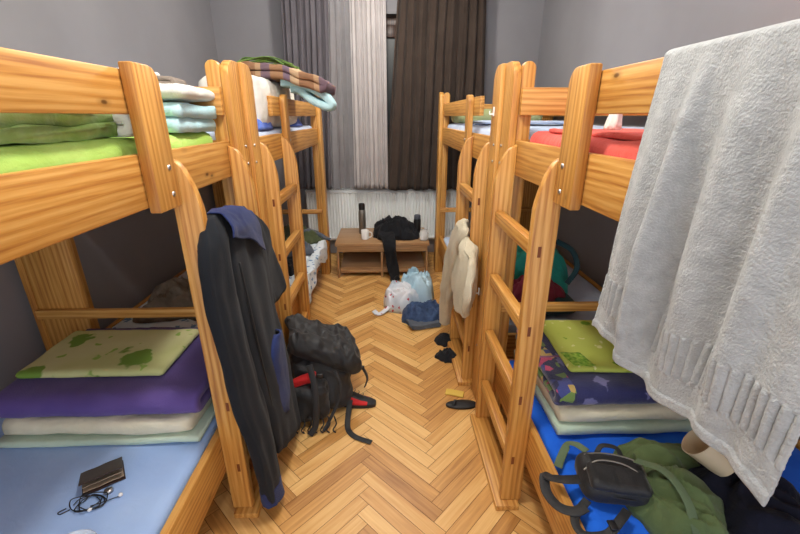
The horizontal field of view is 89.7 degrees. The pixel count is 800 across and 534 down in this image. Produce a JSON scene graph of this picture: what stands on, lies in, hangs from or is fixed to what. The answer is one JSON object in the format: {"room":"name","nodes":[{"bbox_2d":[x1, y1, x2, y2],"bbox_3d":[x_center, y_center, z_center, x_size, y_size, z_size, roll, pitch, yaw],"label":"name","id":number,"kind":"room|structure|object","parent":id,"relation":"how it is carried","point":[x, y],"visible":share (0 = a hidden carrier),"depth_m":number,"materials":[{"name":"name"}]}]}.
{"room":"dormitory","nodes":[
{"label":"dormitory","id":0,"kind":"room"},
{"bbox_2d":[0,0,217,390],"bbox_3d":[-1.964,-0.545,1.864,0.120,3.062,6.600,-1,20,-2],"label":"wall","id":1,"kind":"structure","parent":0,"point":[123,260],"depth_m":2.71,"materials":[{"name":"grey paint"}]},
{"bbox_2d":[198,252,552,533],"bbox_3d":[-0.185,0.906,2.336,4.084,0.012,7.113,-1,20,-2],"label":"floor","id":2,"kind":"structure","parent":0,"point":[421,471],"depth_m":2.07,"materials":[{"name":"brown wood"}]},
{"bbox_2d":[0,47,278,533],"bbox_3d":[-1.229,0.350,1.105,1.233,1.892,2.185,-1,20,-2],"label":"bunk bed","id":3,"kind":"object","parent":2,"relation":"on","point":[41,209],"visible":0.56,"depth_m":1.23,"materials":[{"name":"brown wood"}]},
{"bbox_2d":[0,131,212,173],"bbox_3d":[-1.271,-0.184,0.887,1.012,0.172,1.838,-1,20,-2],"label":"mattress","id":4,"kind":"object","parent":3,"relation":"on","point":[14,157],"visible":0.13,"depth_m":0.96,"materials":[{"name":"green fabric"}]},
{"bbox_2d":[0,113,117,144],"bbox_3d":[-1.078,-0.260,0.742,0.576,0.086,0.872,-1,20,-2],"label":"duvet","id":5,"kind":"object","parent":4,"relation":"on","point":[24,128],"visible":0.83,"depth_m":0.93,"materials":[{"name":"green fabric"}]},
{"bbox_2d":[105,114,133,137],"bbox_3d":[-0.876,-0.423,1.197,0.222,0.073,0.121,-1,20,-2],"label":"folded cloth","id":6,"kind":"object","parent":4,"relation":"on","point":[124,129],"visible":0.27,"depth_m":1.15,"materials":[{"name":"white fabric"}]},
{"bbox_2d":[163,102,216,132],"bbox_3d":[-1.027,-0.580,1.565,0.501,0.110,0.351,-1,20,-2],"label":"folded blanket","id":7,"kind":"object","parent":4,"relation":"on","point":[180,116],"visible":0.26,"depth_m":1.49,"materials":[{"name":"white fabric"}]},
{"bbox_2d":[159,83,214,102],"bbox_3d":[-0.970,-0.659,1.524,0.422,0.079,0.374,-3,21,-7],"label":"pillow","id":8,"kind":"object","parent":7,"relation":"on","point":[175,92],"visible":0.33,"depth_m":1.43,"materials":[{"name":"white fabric"}]},
{"bbox_2d":[157,76,186,84],"bbox_3d":[-0.935,-0.692,1.505,0.211,0.035,0.203,-5,21,-13],"label":"shirt","id":9,"kind":"object","parent":8,"relation":"on","point":[162,79],"visible":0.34,"depth_m":1.43,"materials":[{"name":"beige fabric"}]},
{"bbox_2d":[0,416,217,533],"bbox_3d":[-1.269,0.900,1.290,1.006,0.154,1.836,-1,20,-2],"label":"mattress","id":10,"kind":"object","parent":3,"relation":"on","point":[37,483],"visible":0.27,"depth_m":1.42,"materials":[{"name":"blue fabric"}]},
{"bbox_2d":[57,492,122,514],"bbox_3d":[-1.038,0.791,1.349,0.174,0.012,0.076,-1,20,-2],"label":"earphones","id":11,"kind":"object","parent":10,"relation":"on","point":[86,497],"visible":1,"depth_m":1.35,"materials":[{"name":"black plastic"}]},
{"bbox_2d":[78,457,125,495],"bbox_3d":[-1.066,0.734,1.438,0.125,0.057,0.100,-15,25,-35],"label":"wallet","id":12,"kind":"object","parent":10,"relation":"on","point":[95,479],"visible":1,"depth_m":1.42,"materials":[{"name":"brown leather"}]},
{"bbox_2d":[0,401,214,447],"bbox_3d":[-1.197,0.595,1.839,0.786,0.038,0.567,-1,20,-2],"label":"duvet","id":13,"kind":"object","parent":10,"relation":"on","point":[196,434],"visible":0.17,"depth_m":1.59,"materials":[{"name":"grey fabric"}]},
{"bbox_2d":[2,396,211,434],"bbox_3d":[-1.198,0.540,1.829,0.729,0.087,0.569,-1,20,-2],"label":"duvet","id":14,"kind":"object","parent":13,"relation":"on","point":[136,424],"visible":0.2,"depth_m":1.57,"materials":[{"name":"beige fabric"}]},
{"bbox_2d":[0,327,210,417],"bbox_3d":[-1.191,0.453,1.814,0.810,0.110,0.584,-1,20,-2],"label":"folded blanket","id":15,"kind":"object","parent":14,"relation":"on","point":[184,388],"visible":0.5,"depth_m":1.57,"materials":[{"name":"purple fabric"}]},
{"bbox_2d":[15,329,198,378],"bbox_3d":[-1.276,0.378,1.806,0.602,0.048,0.362,-1,20,-2],"label":"pillow","id":16,"kind":"object","parent":15,"relation":"on","point":[93,353],"visible":1,"depth_m":1.75,"materials":[{"name":"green fabric"}]},
{"bbox_2d":[103,486,113,494],"bbox_3d":[-1.011,0.774,1.393,0.028,0.012,0.028,-1,20,-2],"label":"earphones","id":17,"kind":"object","parent":10,"relation":"on","point":[109,490],"visible":1,"depth_m":1.39,"materials":[{"name":"silver metal"}]},
{"bbox_2d":[197,205,300,508],"bbox_3d":[-0.630,0.339,1.870,0.200,1.321,0.828,-1,20,-2],"label":"jacket","id":18,"kind":"object","parent":3,"relation":"hanging from","point":[242,280],"visible":0.99,"depth_m":1.60,"materials":[{"name":"black fabric"}]},
{"bbox_2d":[70,62,331,347],"bbox_3d":[-1.284,-0.437,3.213,1.233,1.892,2.314,-1,20,-2],"label":"bunk bed","id":19,"kind":"object","parent":2,"relation":"on","point":[264,150],"visible":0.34,"depth_m":2.60,"materials":[{"name":"brown wood"}]},
{"bbox_2d":[112,243,316,327],"bbox_3d":[-1.313,0.102,3.394,1.009,0.178,1.933,-1,20,-2],"label":"mattress","id":20,"kind":"object","parent":19,"relation":"on","point":[127,322],"visible":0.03,"depth_m":2.50,"materials":[{"name":"grey fabric"}]},
{"bbox_2d":[132,276,196,322],"bbox_3d":[-1.345,0.171,2.688,0.754,0.199,0.517,-1,20,-2],"label":"blanket","id":21,"kind":"object","parent":20,"relation":"on","point":[175,292],"visible":0.4,"depth_m":2.55,"materials":[{"name":"brown fabric"}]},
{"bbox_2d":[287,256,293,275],"bbox_3d":[-0.940,-0.034,3.379,0.270,0.101,0.316,6,21,15],"label":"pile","id":22,"kind":"object","parent":20,"relation":"on","point":[289,259],"visible":0.33,"depth_m":3.27,"materials":[{"name":"black fabric"}]},
{"bbox_2d":[287,241,313,256],"bbox_3d":[-0.954,-0.196,3.765,0.277,0.133,0.318,-14,25,-33],"label":"pile","id":23,"kind":"object","parent":20,"relation":"on","point":[309,250],"visible":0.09,"depth_m":3.73,"materials":[{"name":"grey fabric"}]},
{"bbox_2d":[284,224,330,243],"bbox_3d":[-0.990,-0.352,4.106,0.551,0.220,0.279,-1,20,-2],"label":"jacket","id":24,"kind":"object","parent":20,"relation":"on","point":[311,236],"visible":0.44,"depth_m":4.06,"materials":[{"name":"green fabric"}]},
{"bbox_2d":[206,125,311,139],"bbox_3d":[-1.311,-0.963,2.998,1.004,0.155,1.931,-1,20,-2],"label":"mattress","id":25,"kind":"object","parent":19,"relation":"on","point":[275,130],"visible":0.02,"depth_m":2.61,"materials":[{"name":"white fabric"}]},
{"bbox_2d":[198,75,296,126],"bbox_3d":[-0.982,-1.117,2.749,0.365,0.314,1.026,-1,20,-2],"label":"duvet","id":26,"kind":"object","parent":25,"relation":"on","point":[262,87],"visible":0.37,"depth_m":2.39,"materials":[{"name":"white fabric"}]},
{"bbox_2d":[220,61,335,95],"bbox_3d":[-0.824,-1.280,2.762,0.720,0.184,0.525,-1,20,-2],"label":"folded blanket","id":27,"kind":"object","parent":26,"relation":"on","point":[272,72],"visible":0.69,"depth_m":2.53,"materials":[{"name":"fabric"}]},
{"bbox_2d":[237,56,299,69],"bbox_3d":[-0.895,-1.375,2.706,0.420,0.060,0.386,-1,20,-2],"label":"bundle","id":28,"kind":"object","parent":27,"relation":"on","point":[262,59],"visible":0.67,"depth_m":2.61,"materials":[{"name":"green fabric"}]},
{"bbox_2d":[257,119,272,129],"bbox_3d":[-0.861,-0.880,2.409,0.121,0.108,0.540,-1,20,-2],"label":"crumpled cloth","id":29,"kind":"object","parent":25,"relation":"on","point":[261,125],"visible":0.15,"depth_m":2.38,"materials":[{"name":"blue fabric"}]},
{"bbox_2d":[280,118,302,126],"bbox_3d":[-0.919,-1.213,3.337,0.179,0.083,0.489,-1,20,-2],"label":"crumpled cloth","id":30,"kind":"object","parent":25,"relation":"on","point":[298,123],"visible":0.07,"depth_m":3.27,"materials":[{"name":"blue fabric"}]},
{"bbox_2d":[280,79,336,111],"bbox_3d":[-0.624,-1.169,2.740,0.364,0.205,0.262,-1,20,-2],"label":"folded blanket","id":31,"kind":"object","parent":19,"relation":"on","point":[326,102],"visible":0.77,"depth_m":2.65,"materials":[{"name":"teal fabric"}]},
{"bbox_2d":[306,240,327,303],"bbox_3d":[-0.766,0.020,3.638,0.092,0.209,1.151,-1,20,-2],"label":"sheet","id":32,"kind":"object","parent":19,"relation":"hanging from","point":[319,256],"visible":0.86,"depth_m":3.58,"materials":[{"name":"white fabric"}]},
{"bbox_2d":[284,313,372,443],"bbox_3d":[-0.427,0.601,2.356,0.536,0.540,0.608,-1,20,-2],"label":"backpack","id":33,"kind":"object","parent":2,"relation":"on","point":[323,358],"visible":0.96,"depth_m":2.29,"materials":[{"name":"black fabric"}]},
{"bbox_2d":[344,389,375,408],"bbox_3d":[-0.282,0.796,2.471,0.272,0.100,0.099,3,21,8],"label":"shoe","id":34,"kind":"object","parent":2,"relation":"on","point":[360,401],"visible":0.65,"depth_m":2.44,"materials":[{"name":"black fabric"}]},
{"bbox_2d":[305,188,456,239],"bbox_3d":[-0.221,-0.561,5.045,1.840,0.842,0.143,-1,20,-2],"label":"radiator","id":35,"kind":"object","parent":2,"relation":"on","point":[343,205],"visible":0.48,"depth_m":4.91,"materials":[{"name":"white metal"}]},
{"bbox_2d":[305,188,453,190],"bbox_3d":[-0.220,-0.945,4.881,1.840,0.008,0.099,-1,20,-2],"label":"grille","id":36,"kind":"object","parent":35,"relation":"attached to","point":[374,189],"depth_m":4.84,"materials":[{"name":"white metal"}]},
{"bbox_2d":[335,227,428,277],"bbox_3d":[-0.199,-0.178,4.655,1.010,0.400,0.635,-1,20,-2],"label":"coffee table","id":37,"kind":"object","parent":2,"relation":"on","point":[359,255],"visible":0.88,"depth_m":4.45,"materials":[{"name":"brown wood"}]},
{"bbox_2d":[358,203,365,233],"bbox_3d":[-0.432,-0.552,4.584,0.080,0.350,0.080,-1,20,-2],"label":"thermos","id":38,"kind":"object","parent":37,"relation":"on","point":[362,215],"visible":0.89,"depth_m":4.55,"materials":[{"name":"silver metal"}]},
{"bbox_2d":[361,229,371,239],"bbox_3d":[-0.365,-0.356,4.414,0.127,0.102,0.088,-1,20,-2],"label":"mug","id":39,"kind":"object","parent":37,"relation":"on","point":[364,232],"visible":1,"depth_m":4.39,"materials":[{"name":"white ceramic"}]},
{"bbox_2d":[340,252,424,268],"bbox_3d":[-0.200,-0.081,4.695,0.934,0.020,0.523,-1,20,-2],"label":"shelf","id":40,"kind":"object","parent":37,"relation":"attached to","point":[363,260],"depth_m":4.65,"materials":[{"name":"brown wood"}]},
{"bbox_2d":[373,215,421,280],"bbox_3d":[-0.084,-0.246,4.537,0.554,0.655,0.581,15,25,35],"label":"jacket","id":41,"kind":"object","parent":37,"relation":"on","point":[388,229],"visible":0.98,"depth_m":4.37,"materials":[{"name":"fabric"}]},
{"bbox_2d":[414,214,420,233],"bbox_3d":[0.192,-0.466,4.500,0.080,0.247,0.080,-1,20,-2],"label":"water bottle","id":42,"kind":"object","parent":37,"relation":"on","point":[417,217],"visible":0.8,"depth_m":4.46,"materials":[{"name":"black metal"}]},
{"bbox_2d":[420,236,427,240],"bbox_3d":[0.258,-0.348,4.364,0.098,0.118,0.098,-1,20,-2],"label":"glass jar","id":43,"kind":"object","parent":37,"relation":"on","point":[423,238],"visible":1,"depth_m":4.34,"materials":[{"name":"white glass"}]},
{"bbox_2d":[372,267,433,315],"bbox_3d":[0.038,0.199,3.747,0.588,0.328,0.481,-1,20,-2],"label":"plastic bag","id":44,"kind":"object","parent":2,"relation":"on","point":[415,285],"visible":0.99,"depth_m":3.65,"materials":[{"name":"plastic"}]},
{"bbox_2d":[401,299,441,325],"bbox_3d":[0.224,0.366,3.531,0.427,0.165,0.367,-1,20,-2],"label":"jeans","id":45,"kind":"object","parent":2,"relation":"on","point":[427,311],"visible":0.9,"depth_m":3.42,"materials":[{"name":"fabric"}]},
{"bbox_2d":[406,319,440,329],"bbox_3d":[0.200,0.474,3.397,0.272,0.057,0.135,-5,21,-14],"label":"garment","id":46,"kind":"object","parent":2,"relation":"on","point":[414,325],"visible":0.83,"depth_m":3.35,"materials":[{"name":"grey fabric"}]},
{"bbox_2d":[434,333,450,346],"bbox_3d":[0.354,0.551,3.166,0.155,0.074,0.173,14,25,34],"label":"sock","id":47,"kind":"object","parent":2,"relation":"on","point":[441,339],"visible":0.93,"depth_m":3.13,"materials":[{"name":"black fabric"}]},
{"bbox_2d":[434,347,455,362],"bbox_3d":[0.341,0.632,2.945,0.156,0.077,0.152,-9,22,-22],"label":"sock","id":48,"kind":"object","parent":2,"relation":"on","point":[445,355],"visible":0.98,"depth_m":2.92,"materials":[{"name":"black fabric"}]},
{"bbox_2d":[445,389,475,409],"bbox_3d":[0.373,0.810,2.515,0.190,0.044,0.196,-1,20,-2],"label":"flip flop","id":49,"kind":"object","parent":2,"relation":"on","point":[462,404],"visible":0.98,"depth_m":2.47,"materials":[{"name":"black rubber"}]},
{"bbox_2d":[434,63,647,399],"bbox_3d":[0.965,-0.469,3.301,1.233,1.892,2.354,-1,20,-2],"label":"bunk bed","id":50,"kind":"object","parent":2,"relation":"on","point":[484,148],"visible":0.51,"depth_m":2.63,"materials":[{"name":"brown wood"}]},
{"bbox_2d":[439,218,478,325],"bbox_3d":[0.376,0.139,2.679,0.131,0.953,0.948,-1,20,-2],"label":"knit sweater","id":51,"kind":"object","parent":50,"relation":"hanging from","point":[460,271],"visible":1,"depth_m":2.37,"materials":[{"name":"beige fabric"}]},
{"bbox_2d":[443,237,600,332],"bbox_3d":[0.994,0.077,3.478,1.007,0.166,1.949,-1,20,-2],"label":"mattress","id":52,"kind":"object","parent":50,"relation":"on","point":[579,289],"visible":0.08,"depth_m":2.90,"materials":[{"name":"grey fabric"}]},
{"bbox_2d":[514,245,567,293],"bbox_3d":[0.902,0.028,2.830,0.596,0.388,0.302,-1,20,-2],"label":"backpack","id":53,"kind":"object","parent":52,"relation":"on","point":[559,275],"visible":0.2,"depth_m":2.73,"materials":[{"name":"teal fabric"}]},
{"bbox_2d":[556,239,579,284],"bbox_3d":[1.101,-0.030,2.660,0.173,0.295,0.093,8,22,20],"label":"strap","id":54,"kind":"object","parent":53,"relation":"on","point":[559,242],"visible":1,"depth_m":2.65,"materials":[{"name":"fabric"}]},
{"bbox_2d":[546,293,575,314],"bbox_3d":[0.921,0.234,2.624,0.430,0.146,0.228,-1,20,-2],"label":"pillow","id":55,"kind":"object","parent":52,"relation":"on","point":[567,298],"visible":0.22,"depth_m":2.55,"materials":[{"name":"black fabric"}]},
{"bbox_2d":[512,275,565,301],"bbox_3d":[0.861,0.112,2.572,0.432,0.171,0.213,-1,20,-2],"label":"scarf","id":56,"kind":"object","parent":55,"relation":"on","point":[555,290],"visible":0.28,"depth_m":2.53,"materials":[{"name":"red fabric"}]},
{"bbox_2d":[448,124,643,138],"bbox_3d":[0.994,-0.999,3.076,1.008,0.169,1.954,-1,20,-2],"label":"mattress","id":57,"kind":"object","parent":50,"relation":"on","point":[481,129],"visible":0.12,"depth_m":2.61,"materials":[{"name":"white fabric"}]},
{"bbox_2d":[451,109,542,123],"bbox_3d":[0.899,-1.410,3.756,0.839,0.129,0.225,-1,20,-2],"label":"bolster","id":58,"kind":"object","parent":57,"relation":"on","point":[456,119],"visible":0.26,"depth_m":3.66,"materials":[{"name":"fabric"}]},
{"bbox_2d":[473,120,563,124],"bbox_3d":[0.917,-1.111,3.091,0.738,0.033,0.608,-1,20,-2],"label":"sheet","id":59,"kind":"object","parent":57,"relation":"on","point":[482,122],"visible":0.45,"depth_m":2.81,"materials":[{"name":"white fabric"}]},
{"bbox_2d":[470,57,799,533],"bbox_3d":[1.057,0.324,1.175,1.233,1.892,2.185,-1,20,-2],"label":"bunk bed","id":60,"kind":"object","parent":2,"relation":"on","point":[569,176],"visible":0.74,"depth_m":1.62,"materials":[{"name":"brown wood"}]},
{"bbox_2d":[530,131,640,159],"bbox_3d":[1.097,-0.212,0.959,1.012,0.175,1.845,-1,20,-2],"label":"mattress","id":61,"kind":"object","parent":60,"relation":"on","point":[628,149],"visible":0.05,"depth_m":1.19,"materials":[{"name":"red fabric"}]},
{"bbox_2d":[549,128,643,140],"bbox_3d":[0.977,-0.419,1.266,0.713,0.023,0.869,-1,20,-2],"label":"blanket","id":62,"kind":"object","parent":61,"relation":"on","point":[625,133],"visible":0.18,"depth_m":1.23,"materials":[{"name":"red fabric"}]},
{"bbox_2d":[603,114,622,129],"bbox_3d":[0.718,-0.510,1.342,0.051,0.098,0.061,-1,20,-2],"label":"crumpled tissue","id":63,"kind":"object","parent":62,"relation":"on","point":[614,121],"visible":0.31,"depth_m":1.33,"materials":[{"name":"white paper"}]},
{"bbox_2d":[509,360,799,533],"bbox_3d":[1.098,0.874,1.363,1.005,0.153,1.835,-1,20,-2],"label":"sheet","id":64,"kind":"object","parent":60,"relation":"on","point":[595,520],"visible":0.1,"depth_m":1.55,"materials":[{"name":"blue fabric"}]},
{"bbox_2d":[539,441,653,533],"bbox_3d":[0.660,0.721,1.381,0.357,0.119,0.315,-11,23,-28],"label":"shoulder bag","id":65,"kind":"object","parent":64,"relation":"on","point":[610,478],"visible":0.98,"depth_m":1.33,"materials":[{"name":"black fabric"}]},
{"bbox_2d":[514,349,691,434],"bbox_3d":[1.000,0.557,1.908,0.754,0.062,0.610,-1,20,-2],"label":"duvet","id":66,"kind":"object","parent":64,"relation":"on","point":[641,426],"visible":0.16,"depth_m":1.63,"materials":[{"name":"grey fabric"}]},
{"bbox_2d":[515,340,686,421],"bbox_3d":[0.997,0.495,1.889,0.738,0.084,0.606,-1,20,-2],"label":"duvet","id":67,"kind":"object","parent":66,"relation":"on","point":[606,412],"visible":0.2,"depth_m":1.61,"materials":[{"name":"beige fabric"}]},
{"bbox_2d":[515,329,657,405],"bbox_3d":[0.990,0.431,1.843,0.773,0.098,0.552,-1,20,-2],"label":"folded blanket","id":68,"kind":"object","parent":67,"relation":"on","point":[564,387],"visible":0.23,"depth_m":1.61,"materials":[{"name":"purple fabric"}]},
{"bbox_2d":[543,320,632,372],"bbox_3d":[0.917,0.354,1.874,0.436,0.038,0.454,-1,20,-2],"label":"pillow","id":69,"kind":"object","parent":68,"relation":"on","point":[578,343],"visible":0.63,"depth_m":1.82,"materials":[{"name":"green fabric"}]},
{"bbox_2d":[613,437,728,533],"bbox_3d":[0.950,0.718,1.340,0.390,0.157,0.468,-1,20,-2],"label":"bag","id":70,"kind":"object","parent":64,"relation":"on","point":[681,502],"visible":0.88,"depth_m":1.27,"materials":[{"name":"fabric"}]},
{"bbox_2d":[681,430,733,476],"bbox_3d":[1.051,0.622,1.368,0.156,0.153,0.114,5,21,13],"label":"cup","id":71,"kind":"object","parent":70,"relation":"on","point":[710,458],"visible":0.7,"depth_m":1.33,"materials":[{"name":"beige ceramic"}]},
{"bbox_2d":[688,462,799,533],"bbox_3d":[1.173,0.747,1.283,0.333,0.143,0.433,-1,20,-2],"label":"jacket","id":72,"kind":"object","parent":64,"relation":"on","point":[743,513],"visible":0.5,"depth_m":1.24,"materials":[{"name":"black fabric"}]},
{"bbox_2d":[592,19,799,506],"bbox_3d":[0.553,-0.048,0.726,0.124,0.683,0.539,-1,20,-2],"label":"towel","id":73,"kind":"object","parent":60,"relation":"hanging from","point":[699,300],"visible":1,"depth_m":0.67,"materials":[{"name":"white fabric"}]},
{"bbox_2d":[209,0,544,252],"bbox_3d":[-0.228,-1.667,4.870,3.560,3.062,0.300,-1,20,-2],"label":"wall","id":74,"kind":"structure","parent":0,"point":[242,28],"depth_m":4.38,"materials":[{"name":"grey paint"}]},
{"bbox_2d":[386,17,395,142],"bbox_3d":[0.021,-1.956,4.813,1.620,1.780,0.100,-1,20,-2],"label":"window","id":75,"kind":"structure","parent":74,"relation":"in","point":[390,21],"depth_m":4.64,"materials":[{"name":"grey glass"}]},
{"bbox_2d":[535,0,799,439],"bbox_3d":[1.714,-0.587,1.976,0.120,3.062,6.600,-1,20,-2],"label":"wall","id":76,"kind":"structure","parent":0,"point":[574,33],"depth_m":3.06,"materials":[{"name":"grey paint"}]},
{"bbox_3d":[-0.125,-2.047,1.368,3.800,0.100,6.600,-1,20,-2],"label":"ceiling","id":77,"kind":"structure","parent":0,"visible":0},
{"bbox_2d":[281,0,331,188],"bbox_3d":[-0.993,-1.916,4.361,0.537,2.138,0.099,-1,20,-2],"label":"curtain","id":78,"kind":"object","parent":77,"relation":"hanging from","point":[305,30],"visible":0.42,"depth_m":4.22,"materials":[{"name":"grey fabric"}]},
{"bbox_2d":[328,0,356,188],"bbox_3d":[-0.653,-1.925,4.384,0.340,2.138,0.037,-1,20,-2],"label":"curtain","id":79,"kind":"object","parent":77,"relation":"hanging from","point":[341,118],"visible":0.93,"depth_m":4.41,"materials":[{"name":"grey fabric"}]},
{"bbox_2d":[349,0,387,188],"bbox_3d":[-0.336,-1.918,4.365,0.392,2.138,0.064,-1,20,-2],"label":"curtain","id":80,"kind":"object","parent":77,"relation":"hanging from","point":[367,17],"visible":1,"depth_m":4.36,"materials":[{"name":"grey fabric"}]},
{"bbox_2d":[388,0,485,190],"bbox_3d":[0.400,-1.921,4.403,1.142,2.158,0.099,-1,20,-2],"label":"curtain","id":81,"kind":"object","parent":77,"relation":"hanging from","point":[439,46],"visible":0.86,"depth_m":4.35,"materials":[{"name":"brown fabric"}]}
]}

